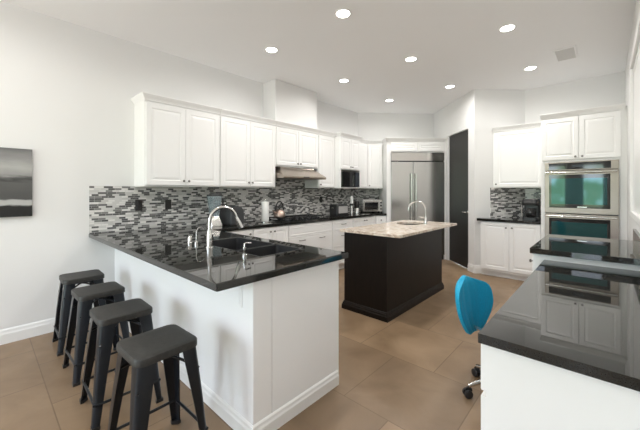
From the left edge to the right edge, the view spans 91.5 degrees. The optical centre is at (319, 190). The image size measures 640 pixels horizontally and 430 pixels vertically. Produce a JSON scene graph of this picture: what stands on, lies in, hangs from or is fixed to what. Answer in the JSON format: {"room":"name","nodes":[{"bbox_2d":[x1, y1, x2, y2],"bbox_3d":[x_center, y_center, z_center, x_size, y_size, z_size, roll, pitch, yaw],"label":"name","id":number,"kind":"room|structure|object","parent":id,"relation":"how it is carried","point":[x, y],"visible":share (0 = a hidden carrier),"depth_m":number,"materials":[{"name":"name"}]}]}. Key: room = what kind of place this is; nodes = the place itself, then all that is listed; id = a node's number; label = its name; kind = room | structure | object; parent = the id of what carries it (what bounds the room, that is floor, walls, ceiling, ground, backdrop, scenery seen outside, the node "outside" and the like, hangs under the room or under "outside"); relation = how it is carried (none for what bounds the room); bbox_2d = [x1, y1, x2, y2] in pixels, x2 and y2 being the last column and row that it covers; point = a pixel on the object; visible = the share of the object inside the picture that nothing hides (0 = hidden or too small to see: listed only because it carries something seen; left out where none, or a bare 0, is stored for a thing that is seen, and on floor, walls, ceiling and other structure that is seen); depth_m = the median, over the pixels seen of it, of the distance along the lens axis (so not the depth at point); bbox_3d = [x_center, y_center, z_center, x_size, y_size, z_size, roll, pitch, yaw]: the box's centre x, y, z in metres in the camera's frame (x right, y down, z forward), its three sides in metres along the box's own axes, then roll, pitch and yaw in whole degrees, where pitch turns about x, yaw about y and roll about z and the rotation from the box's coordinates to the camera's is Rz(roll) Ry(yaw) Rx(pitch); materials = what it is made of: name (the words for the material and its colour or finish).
{"room":"kitchen","nodes":[
{"label":"kitchen","id":0,"kind":"room"},
{"bbox_2d":[0,1,357,329],"bbox_3d":[-2.206,-0.161,3.526,0.140,3.035,8.898,0,0,43],"label":"wall","id":1,"kind":"structure","parent":0,"point":[67,89],"depth_m":3.10,"materials":[{"name":"white paint"}]},
{"bbox_2d":[0,147,31,216],"bbox_3d":[-2.981,-0.074,2.554,0.030,0.615,0.920,0,0,43],"label":"wall picture","id":2,"kind":"object","parent":1,"relation":"attached to","point":[15,163],"visible":1,"depth_m":2.80},
{"bbox_2d":[0,317,90,344],"bbox_3d":[-3.645,1.292,1.841,0.016,0.130,4.189,0,0,43],"label":"baseboard","id":3,"kind":"structure","parent":1,"relation":"attached to","point":[8,335],"depth_m":2.87,"materials":[{"name":"white wood"}]},
{"bbox_2d":[135,200,141,210],"bbox_3d":[-2.064,0.162,3.555,0.009,0.125,0.072,0,0,43],"label":"outlet","id":4,"kind":"object","parent":1,"relation":"attached to","point":[138,203],"visible":1,"depth_m":3.55,"materials":[{"name":"black plastic"}]},
{"bbox_2d":[165,199,170,208],"bbox_3d":[-1.845,0.165,3.794,0.009,0.120,0.072,0,0,43],"label":"outlet","id":5,"kind":"object","parent":1,"relation":"attached to","point":[167,202],"visible":1,"depth_m":3.79,"materials":[{"name":"black plastic"}]},
{"bbox_2d":[131,92,220,186],"bbox_3d":[-1.684,-0.542,3.714,0.374,0.988,0.907,0,0,43],"label":"upper cabinet","id":6,"kind":"object","parent":1,"relation":"attached to","point":[176,141],"visible":1,"depth_m":3.52,"materials":[{"name":"white wood"}]},
{"bbox_2d":[89,179,357,233],"bbox_3d":[-0.786,0.120,4.964,0.010,0.646,4.727,0,0,43],"label":"backsplash","id":7,"kind":"structure","parent":1,"relation":"attached to","point":[111,208],"depth_m":3.97,"materials":[{"name":"tile"}]},
{"bbox_2d":[219,109,276,187],"bbox_3d":[-1.070,-0.542,4.385,0.374,0.988,0.905,0,0,43],"label":"upper cabinet","id":8,"kind":"object","parent":1,"relation":"attached to","point":[246,141],"visible":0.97,"depth_m":4.23,"materials":[{"name":"white wood"}]},
{"bbox_2d":[275,121,319,168],"bbox_3d":[-0.449,-0.702,5.062,0.374,0.668,0.926,0,0,43],"label":"upper cabinet","id":9,"kind":"object","parent":1,"relation":"attached to","point":[296,146],"visible":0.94,"depth_m":4.91,"materials":[{"name":"white wood"}]},
{"bbox_2d":[275,167,325,179],"bbox_3d":[-0.391,-0.275,5.009,0.508,0.185,0.929,0,0,43],"label":"range hood","id":10,"kind":"object","parent":9,"relation":"attached to","point":[283,173],"visible":0.87,"depth_m":4.82,"materials":[{"name":"silver metal"}]},
{"bbox_2d":[305,130,335,187],"bbox_3d":[0.013,-0.542,5.565,0.374,0.988,0.434,0,0,43],"label":"upper cabinet","id":11,"kind":"object","parent":1,"relation":"attached to","point":[326,140],"visible":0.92,"depth_m":5.45,"materials":[{"name":"white wood"}]},
{"bbox_2d":[334,132,362,187],"bbox_3d":[0.417,-0.542,5.910,0.503,0.988,0.687,0,0,43],"label":"upper cabinet","id":12,"kind":"object","parent":1,"relation":"attached to","point":[347,146],"visible":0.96,"depth_m":5.66,"materials":[{"name":"white wood"}]},
{"bbox_2d":[341,170,358,186],"bbox_3d":[0.414,-0.223,5.913,0.438,0.306,0.535,0,0,43],"label":"microwave","id":13,"kind":"object","parent":12,"relation":"in","point":[349,178],"visible":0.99,"depth_m":5.73,"materials":[{"name":"black plastic"}]},
{"bbox_2d":[344,139,367,188],"bbox_3d":[0.764,-0.542,6.385,0.374,0.988,0.550,0,0,43],"label":"upper cabinet","id":14,"kind":"object","parent":1,"relation":"attached to","point":[363,143],"visible":0.2,"depth_m":6.28,"materials":[{"name":"white wood"}]},
{"bbox_2d":[115,249,271,424],"bbox_3d":[-1.253,0.920,2.578,2.544,0.873,0.128,0,0,43],"label":"wall","id":15,"kind":"structure","parent":0,"point":[234,346],"depth_m":1.89,"materials":[{"name":"white paint"}]},
{"bbox_2d":[128,322,338,429],"bbox_3d":[-1.050,1.308,2.776,2.544,0.099,0.726,0,0,43],"label":"baseboard","id":16,"kind":"structure","parent":15,"relation":"attached to","point":[278,418],"depth_m":1.89,"materials":[{"name":"white wood"}]},
{"bbox_2d":[235,286,241,307],"bbox_3d":[-0.462,0.594,1.759,0.072,0.115,0.009,0,0,43],"label":"outlet","id":17,"kind":"object","parent":15,"relation":"attached to","point":[238,290],"visible":0.9,"depth_m":1.75,"materials":[{"name":"white plastic"}]},
{"bbox_2d":[0,259,523,429],"bbox_3d":[-0.095,1.417,2.664,4.537,0.120,10.600,0,0,43],"label":"floor","id":18,"kind":"structure","parent":0,"point":[410,371],"depth_m":2.24,"materials":[{"name":"tile"}]},
{"bbox_2d":[52,269,105,355],"bbox_3d":[-2.154,1.056,2.822,0.379,0.600,0.379,0,0,45],"label":"bar stool","id":19,"kind":"object","parent":18,"relation":"on","point":[68,281],"visible":0.71,"depth_m":2.71,"materials":[{"name":"black metal"}]},
{"bbox_2d":[62,281,130,386],"bbox_3d":[-1.720,1.056,2.421,0.379,0.600,0.379,0,0,42],"label":"bar stool","id":20,"kind":"object","parent":18,"relation":"on","point":[82,300],"visible":0.84,"depth_m":2.35,"materials":[{"name":"black metal"}]},
{"bbox_2d":[79,298,162,429],"bbox_3d":[-1.281,1.056,2.012,0.379,0.600,0.379,0,0,44],"label":"bar stool","id":21,"kind":"object","parent":18,"relation":"on","point":[104,320],"visible":0.84,"depth_m":1.94,"materials":[{"name":"black metal"}]},
{"bbox_2d":[108,324,207,429],"bbox_3d":[-0.824,1.056,1.583,0.379,0.600,0.379,0,0,41],"label":"bar stool","id":22,"kind":"object","parent":18,"relation":"on","point":[142,351],"visible":1,"depth_m":1.56,"materials":[{"name":"black metal"}]},
{"bbox_2d":[228,229,252,235],"bbox_3d":[-1.259,0.920,3.975,0.648,0.873,0.558,0,0,43],"label":"base cabinet","id":23,"kind":"object","parent":18,"relation":"on","point":[249,232],"visible":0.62,"depth_m":3.89,"materials":[{"name":"white wood"}]},
{"bbox_2d":[252,225,287,241],"bbox_3d":[-0.864,0.920,4.406,0.648,0.873,0.604,0,0,43],"label":"base cabinet","id":24,"kind":"object","parent":18,"relation":"on","point":[279,233],"visible":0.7,"depth_m":4.22,"materials":[{"name":"white wood"}]},
{"bbox_2d":[272,260,338,412],"bbox_3d":[-0.157,0.920,2.103,0.281,0.873,0.650,0,0,43],"label":"base cabinet","id":25,"kind":"object","parent":18,"relation":"on","point":[305,302],"visible":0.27,"depth_m":1.96,"materials":[{"name":"white wood"}]},
{"bbox_2d":[288,220,331,249],"bbox_3d":[-0.332,0.920,4.983,0.652,0.873,0.960,0,0,43],"label":"base cabinet","id":26,"kind":"object","parent":18,"relation":"on","point":[315,234],"visible":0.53,"depth_m":4.79,"materials":[{"name":"white wood"}]},
{"bbox_2d":[332,218,352,268],"bbox_3d":[0.186,0.920,5.548,0.652,0.873,0.567,0,0,43],"label":"base cabinet","id":27,"kind":"object","parent":18,"relation":"on","point":[337,236],"visible":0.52,"depth_m":5.28,"materials":[{"name":"white wood"}]},
{"bbox_2d":[352,216,374,226],"bbox_3d":[0.714,0.920,6.128,0.648,0.873,0.996,0,0,43],"label":"base cabinet","id":28,"kind":"object","parent":18,"relation":"on","point":[369,220],"visible":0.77,"depth_m":5.79,"materials":[{"name":"white wood"}]},
{"bbox_2d":[375,216,385,223],"bbox_3d":[1.061,0.920,6.402,0.465,0.873,0.648,0,0,-2],"label":"base cabinet","id":29,"kind":"object","parent":18,"relation":"on","point":[378,219],"visible":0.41,"depth_m":6.12,"materials":[{"name":"white wood"}]},
{"bbox_2d":[89,211,386,291],"bbox_3d":[0.270,0.463,4.219,2.572,0.040,5.068,0,0,43],"label":"countertop","id":30,"kind":"structure","parent":29,"relation":"on","point":[217,269],"depth_m":2.21,"materials":[{"name":"black stone"}]},
{"bbox_2d":[187,236,192,242],"bbox_3d":[-1.105,0.414,2.648,0.044,0.058,0.043,0,0,43],"label":"air gap","id":31,"kind":"object","parent":30,"relation":"on","point":[189,237],"visible":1,"depth_m":2.63,"materials":[{"name":"silver metal"}]},
{"bbox_2d":[194,227,203,244],"bbox_3d":[-1.000,0.371,2.585,0.032,0.144,0.082,0,0,43],"label":"water tap","id":32,"kind":"object","parent":30,"relation":"on","point":[196,242],"visible":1,"depth_m":2.56,"materials":[{"name":"silver metal"}]},
{"bbox_2d":[206,193,223,226],"bbox_3d":[-1.316,0.236,3.950,0.170,0.412,0.216,0,0,43],"label":"blender","id":33,"kind":"object","parent":30,"relation":"on","point":[214,199],"visible":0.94,"depth_m":3.89,"materials":[{"name":"clear glass"}]},
{"bbox_2d":[207,196,221,215],"bbox_3d":[-1.331,0.191,3.933,0.144,0.248,0.144,0,0,43],"label":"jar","id":34,"kind":"object","parent":33,"relation":"on","point":[214,202],"depth_m":3.89,"materials":[{"name":"clear glass"}]},
{"bbox_2d":[205,206,242,248],"bbox_3d":[-0.755,0.281,2.487,0.120,0.324,0.297,0,0,43],"label":"kitchen faucet","id":35,"kind":"object","parent":30,"relation":"on","point":[209,237],"visible":1,"depth_m":2.42,"materials":[{"name":"silver metal"}]},
{"bbox_2d":[219,205,243,225],"bbox_3d":[-1.159,0.316,4.094,0.318,0.252,0.200,0,0,43],"label":"toaster","id":36,"kind":"object","parent":30,"relation":"on","point":[227,217],"visible":0.84,"depth_m":4.01,"materials":[{"name":"black metal"}]},
{"bbox_2d":[242,242,250,256],"bbox_3d":[-0.501,0.396,2.123,0.034,0.095,0.063,0,0,43],"label":"soap dispenser","id":37,"kind":"object","parent":30,"relation":"on","point":[244,254],"visible":1,"depth_m":2.10,"materials":[{"name":"silver metal"}]},
{"bbox_2d":[199,237,300,256],"bbox_3d":[-0.593,0.571,2.548,0.886,0.252,0.401,0,0,43],"label":"sink","id":38,"kind":"object","parent":30,"relation":"in","point":[256,248],"visible":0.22,"depth_m":2.69,"materials":[{"name":"black"}]},
{"bbox_2d":[199,237,274,250],"bbox_3d":[-0.712,0.571,2.657,0.564,0.252,0.401,0,0,43],"label":"basin","id":39,"kind":"object","parent":38,"relation":"in","point":[235,244],"depth_m":2.88,"materials":[{"name":"black metal"}]},
{"bbox_2d":[237,244,300,256],"bbox_3d":[-0.379,0.571,2.351,0.304,0.252,0.401,0,0,43],"label":"basin","id":40,"kind":"object","parent":38,"relation":"in","point":[260,251],"depth_m":2.49,"materials":[{"name":"black metal"}]},
{"bbox_2d":[260,199,269,221],"bbox_3d":[-0.780,0.276,4.431,0.144,0.333,0.144,0,0,43],"label":"paper towel holder","id":41,"kind":"object","parent":30,"relation":"on","point":[264,205],"visible":0.99,"depth_m":4.39,"materials":[{"name":"white paper"}]},
{"bbox_2d":[269,214,327,221],"bbox_3d":[-0.340,0.421,4.971,0.500,0.042,0.880,0,0,43],"label":"cooktop","id":42,"kind":"object","parent":30,"relation":"in","point":[288,218],"visible":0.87,"depth_m":4.88,"materials":[{"name":"black glass"}]},
{"bbox_2d":[273,201,284,217],"bbox_3d":[-0.615,0.275,4.715,0.181,0.250,0.181,0,0,-2],"label":"kettle","id":43,"kind":"object","parent":42,"relation":"on","point":[279,213],"visible":1,"depth_m":4.66,"materials":[{"name":"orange metal"}]},
{"bbox_2d":[330,204,347,215],"bbox_3d":[0.342,0.341,5.696,0.204,0.202,0.350,0,0,43],"label":"toaster","id":44,"kind":"object","parent":30,"relation":"on","point":[335,209],"visible":1,"depth_m":5.59,"materials":[{"name":"black plastic"}]},
{"bbox_2d":[350,196,352,213],"bbox_3d":[0.605,0.272,5.957,0.068,0.340,0.068,0,0,43],"label":"pepper mill","id":45,"kind":"object","parent":30,"relation":"on","point":[351,197],"visible":0.98,"depth_m":5.93,"materials":[{"name":"silver metal"}]},
{"bbox_2d":[354,201,359,213],"bbox_3d":[0.725,0.320,6.132,0.104,0.245,0.103,0,0,43],"label":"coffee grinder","id":46,"kind":"object","parent":30,"relation":"on","point":[356,203],"visible":1,"depth_m":6.09,"materials":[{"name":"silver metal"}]},
{"bbox_2d":[360,199,382,212],"bbox_3d":[1.073,0.309,6.467,0.420,0.265,0.321,0,0,-2],"label":"toaster oven","id":47,"kind":"object","parent":30,"relation":"on","point":[366,205],"visible":1,"depth_m":6.34,"materials":[{"name":"silver metal"}]},
{"bbox_2d":[342,224,443,322],"bbox_3d":[0.986,0.911,3.970,0.601,0.892,1.519,0,0,43],"label":"kitchen island","id":48,"kind":"object","parent":18,"relation":"on","point":[385,278],"visible":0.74,"depth_m":3.49,"materials":[{"name":"brown wood"}]},
{"bbox_2d":[340,220,456,237],"bbox_3d":[1.042,0.451,3.894,0.752,0.028,1.595,0,0,43],"label":"island countertop","id":49,"kind":"structure","parent":48,"relation":"on","point":[395,229],"depth_m":3.62,"materials":[{"name":"beige stone"}]},
{"bbox_2d":[408,201,427,223],"bbox_3d":[1.290,0.284,4.106,0.251,0.306,0.056,0,0,7],"label":"island faucet","id":50,"kind":"object","parent":49,"relation":"on","point":[425,217],"visible":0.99,"depth_m":4.09,"materials":[{"name":"silver metal"}]},
{"bbox_2d":[379,137,446,258],"bbox_3d":[1.872,0.158,6.423,1.223,2.398,0.673,0,0,-2],"label":"refrigerator surround","id":51,"kind":"object","parent":18,"relation":"on","point":[391,144],"visible":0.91,"depth_m":6.13,"materials":[{"name":"white wood"}]},
{"bbox_2d":[391,152,443,259],"bbox_3d":[1.909,0.303,6.389,1.053,2.108,0.688,0,0,-2],"label":"refrigerator","id":52,"kind":"object","parent":18,"relation":"on","point":[414,176],"visible":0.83,"depth_m":6.11,"materials":[{"name":"grey metal"}]},
{"bbox_2d":[455,275,492,398],"bbox_3d":[1.227,0.987,2.075,0.518,0.738,0.580,0,0,-35],"label":"desk chair","id":53,"kind":"object","parent":18,"relation":"on","point":[473,297],"visible":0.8,"depth_m":2.24,"materials":[{"name":"blue plastic"}]},
{"bbox_2d":[480,221,540,280],"bbox_3d":[3.091,0.920,4.992,0.807,0.873,0.675,0,0,43],"label":"base cabinet","id":54,"kind":"object","parent":18,"relation":"on","point":[504,246],"visible":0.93,"depth_m":4.78,"materials":[{"name":"white wood"}]},
{"bbox_2d":[477,218,540,223],"bbox_3d":[3.083,0.463,5.016,0.854,0.040,0.672,0,0,43],"label":"countertop","id":55,"kind":"structure","parent":54,"relation":"on","point":[509,220],"depth_m":4.82,"materials":[{"name":"black stone"}]},
{"bbox_2d":[521,199,539,219],"bbox_3d":[3.273,0.285,4.851,0.231,0.315,0.265,0,0,43],"label":"coffee maker","id":56,"kind":"object","parent":55,"relation":"on","point":[531,206],"visible":1,"depth_m":4.78,"materials":[{"name":"black plastic"}]},
{"bbox_2d":[481,344,639,429],"bbox_3d":[0.945,0.960,1.167,0.576,0.794,0.458,0,0,43],"label":"base cabinet","id":57,"kind":"object","parent":18,"relation":"on","point":[520,392],"visible":0.7,"depth_m":1.04,"materials":[{"name":"white wood"}]},
{"bbox_2d":[478,260,639,391],"bbox_3d":[1.353,0.544,1.588,0.546,0.035,1.676,0,0,43],"label":"countertop","id":58,"kind":"structure","parent":57,"relation":"on","point":[583,319],"depth_m":1.25,"materials":[{"name":"black stone"}]},
{"bbox_2d":[539,103,625,239],"bbox_3d":[3.700,0.136,4.416,0.883,2.443,0.721,0,0,43],"label":"tall cabinet","id":59,"kind":"object","parent":18,"relation":"on","point":[595,133],"visible":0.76,"depth_m":4.14,"materials":[{"name":"white wood"}]},
{"bbox_2d":[545,159,618,238],"bbox_3d":[3.663,0.251,4.378,0.762,1.292,0.696,0,0,43],"label":"double oven","id":60,"kind":"object","parent":59,"relation":"in","point":[582,197],"visible":0.9,"depth_m":4.14,"materials":[{"name":"grey metal"}]},
{"bbox_2d":[624,106,626,239],"bbox_3d":[3.830,0.147,3.906,0.025,2.420,0.026,0,0,43],"label":"trim","id":61,"kind":"structure","parent":59,"relation":"attached to","point":[625,109],"depth_m":3.90,"materials":[{"name":"white"}]},
{"bbox_2d":[529,254,639,270],"bbox_3d":[2.211,0.920,2.603,0.649,0.873,0.973,0,0,43],"label":"base cabinet","id":62,"kind":"object","parent":18,"relation":"on","point":[537,258],"visible":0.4,"depth_m":2.24,"materials":[{"name":"white wood"}]},
{"bbox_2d":[530,234,639,264],"bbox_3d":[2.216,0.463,2.595,0.633,0.040,1.049,0,0,43],"label":"countertop","id":63,"kind":"structure","parent":62,"relation":"on","point":[589,248],"depth_m":2.40,"materials":[{"name":"black stone"}]},
{"bbox_2d":[263,79,316,128],"bbox_3d":[-0.468,-1.364,5.097,0.299,0.626,0.917,0,0,43],"label":"wall","id":64,"kind":"structure","parent":0,"point":[282,101],"depth_m":4.87,"materials":[{"name":"white paint"}]},
{"bbox_2d":[0,0,635,113],"bbox_3d":[-0.095,-1.753,2.664,4.537,0.150,10.600,0,0,43],"label":"ceiling","id":65,"kind":"structure","parent":0,"point":[459,43],"depth_m":3.48,"materials":[{"name":"white paint"}]},
{"bbox_2d":[265,47,278,52],"bbox_3d":[-0.575,-1.674,3.707,0.164,0.008,0.164,0,0,43],"label":"recessed light","id":66,"kind":"object","parent":65,"relation":"in","point":[267,49],"visible":1,"depth_m":3.69,"materials":[{"name":"white"}]},
{"bbox_2d":[334,8,351,18],"bbox_3d":[0.218,-1.674,2.950,0.164,0.008,0.164,0,0,43],"label":"recessed light","id":67,"kind":"object","parent":65,"relation":"in","point":[343,13],"visible":1,"depth_m":2.94,"materials":[{"name":"white"}]},
{"bbox_2d":[339,79,348,82],"bbox_3d":[0.364,-1.674,4.741,0.164,0.008,0.164,0,0,43],"label":"recessed light","id":68,"kind":"object","parent":65,"relation":"in","point":[340,80],"visible":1,"depth_m":4.73,"materials":[{"name":"white"}]},
{"bbox_2d":[404,56,417,61],"bbox_3d":[1.157,-1.674,3.968,0.164,0.008,0.164,0,0,43],"label":"recessed light","id":69,"kind":"object","parent":65,"relation":"in","point":[411,58],"visible":1,"depth_m":3.97,"materials":[{"name":"white"}]},
{"bbox_2d":[498,24,516,32],"bbox_3d":[1.931,-1.674,3.212,0.164,0.008,0.164,0,0,43],"label":"recessed light","id":70,"kind":"object","parent":65,"relation":"in","point":[509,27],"visible":1,"depth_m":3.21,"materials":[{"name":"white"}]},
{"bbox_2d":[523,66,537,70],"bbox_3d":[2.874,-1.674,4.259,0.164,0.008,0.164,0,0,43],"label":"recessed light","id":71,"kind":"object","parent":65,"relation":"in","point":[528,68],"visible":1,"depth_m":4.26,"materials":[{"name":"white"}]},
{"bbox_2d":[552,45,577,62],"bbox_3d":[3.009,-1.673,3.821,0.220,0.010,0.440,0,0,43],"label":"ceiling vent","id":72,"kind":"object","parent":65,"relation":"in","point":[567,53],"visible":1,"depth_m":3.80,"materials":[{"name":"white metal"}]},
{"bbox_2d":[358,113,433,142],"bbox_3d":[1.681,-0.161,6.824,1.862,3.035,0.141,0,0,-3],"label":"wall","id":73,"kind":"structure","parent":0,"point":[371,126],"depth_m":6.75,"materials":[{"name":"white paint"}]},
{"bbox_2d":[358,189,378,210],"bbox_3d":[1.051,0.195,6.721,0.454,0.494,0.010,0,0,-2],"label":"backsplash","id":74,"kind":"structure","parent":73,"relation":"attached to","point":[362,193],"depth_m":6.71,"materials":[{"name":"tile"}]},
{"bbox_2d":[367,140,382,188],"bbox_3d":[1.055,-0.542,6.538,0.465,0.988,0.374,0,0,-2],"label":"upper cabinet","id":75,"kind":"object","parent":73,"relation":"attached to","point":[374,147],"visible":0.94,"depth_m":6.39,"materials":[{"name":"white wood"}]},
{"bbox_2d":[434,90,473,264],"bbox_3d":[2.575,-0.161,6.069,0.140,3.035,1.847,0,0,-2],"label":"wall","id":76,"kind":"structure","parent":0,"point":[456,117],"depth_m":5.53,"materials":[{"name":"white paint"}]},
{"bbox_2d":[449,130,467,267],"bbox_3d":[2.542,0.142,5.723,0.106,2.410,0.762,0,0,-3],"label":"door","id":77,"kind":"structure","parent":76,"relation":"in","point":[458,143],"depth_m":5.74,"materials":[{"name":"black wood"}]},
{"bbox_2d":[468,263,473,272],"bbox_3d":[2.533,1.292,5.235,0.016,0.130,0.182,0,0,-2],"label":"baseboard","id":78,"kind":"structure","parent":76,"relation":"attached to","point":[470,266],"depth_m":5.22,"materials":[{"name":"white wood"}]},
{"bbox_2d":[474,89,524,264],"bbox_3d":[3.012,-0.161,5.169,0.926,3.035,0.131,0,0,-11],"label":"wall","id":79,"kind":"structure","parent":0,"point":[492,107],"depth_m":5.15,"materials":[{"name":"white paint"}]},
{"bbox_2d":[474,265,480,272],"bbox_3d":[2.605,1.292,5.138,0.120,0.130,0.016,0,0,-2],"label":"baseboard","id":80,"kind":"structure","parent":79,"relation":"attached to","point":[477,269],"depth_m":5.13,"materials":[{"name":"white wood"}]},
{"bbox_2d":[490,188,524,217],"bbox_3d":[3.108,0.195,5.161,0.590,0.494,0.012,0,0,-2],"label":"backsplash","id":81,"kind":"structure","parent":79,"relation":"attached to","point":[504,202],"depth_m":5.15,"materials":[{"name":"tile"}]},
{"bbox_2d":[492,122,540,187],"bbox_3d":[3.219,-0.542,5.037,0.679,0.988,0.437,0,0,43],"label":"upper cabinet","id":82,"kind":"object","parent":79,"relation":"attached to","point":[516,148],"visible":0.86,"depth_m":4.90,"materials":[{"name":"white wood"}]},
{"bbox_2d":[525,71,624,122],"bbox_3d":[3.867,-0.161,4.850,1.249,3.035,0.140,0,0,43],"label":"wall","id":83,"kind":"structure","parent":0,"point":[604,90],"depth_m":4.74,"materials":[{"name":"white paint"}]},
{"bbox_2d":[525,188,540,217],"bbox_3d":[3.513,0.195,5.072,0.294,0.494,0.010,0,0,43],"label":"backsplash","id":84,"kind":"structure","parent":83,"relation":"attached to","point":[530,193],"depth_m":5.09,"materials":[{"name":"tile"}]},
{"bbox_2d":[625,0,639,240],"bbox_3d":[1.183,-0.161,0.894,0.140,3.035,9.598,0,0,43],"label":"wall","id":85,"kind":"structure","parent":0,"point":[632,224],"depth_m":3.54,"materials":[{"name":"white paint"}]},
{"bbox_2d":[629,9,639,224],"bbox_3d":[2.224,-0.523,2.098,0.092,1.540,2.780,0,0,43],"label":"window","id":86,"kind":"structure","parent":85,"relation":"in","point":[635,71],"depth_m":2.86,"materials":[{"name":"white"}]},
{"bbox_2d":[633,41,639,214],"bbox_3d":[2.233,-0.503,2.091,0.069,1.400,2.600,0,0,43],"label":"roller shade","id":87,"kind":"object","parent":86,"relation":"attached to","point":[636,70],"depth_m":2.70,"materials":[{"name":"white fabric"}]},
{"bbox_2d":[633,229,639,252],"bbox_3d":[2.443,0.390,2.388,0.020,0.106,1.042,0,0,43],"label":"trim","id":88,"kind":"structure","parent":85,"relation":"attached to","point":[636,235],"depth_m":2.44,"materials":[{"name":"white wood"}]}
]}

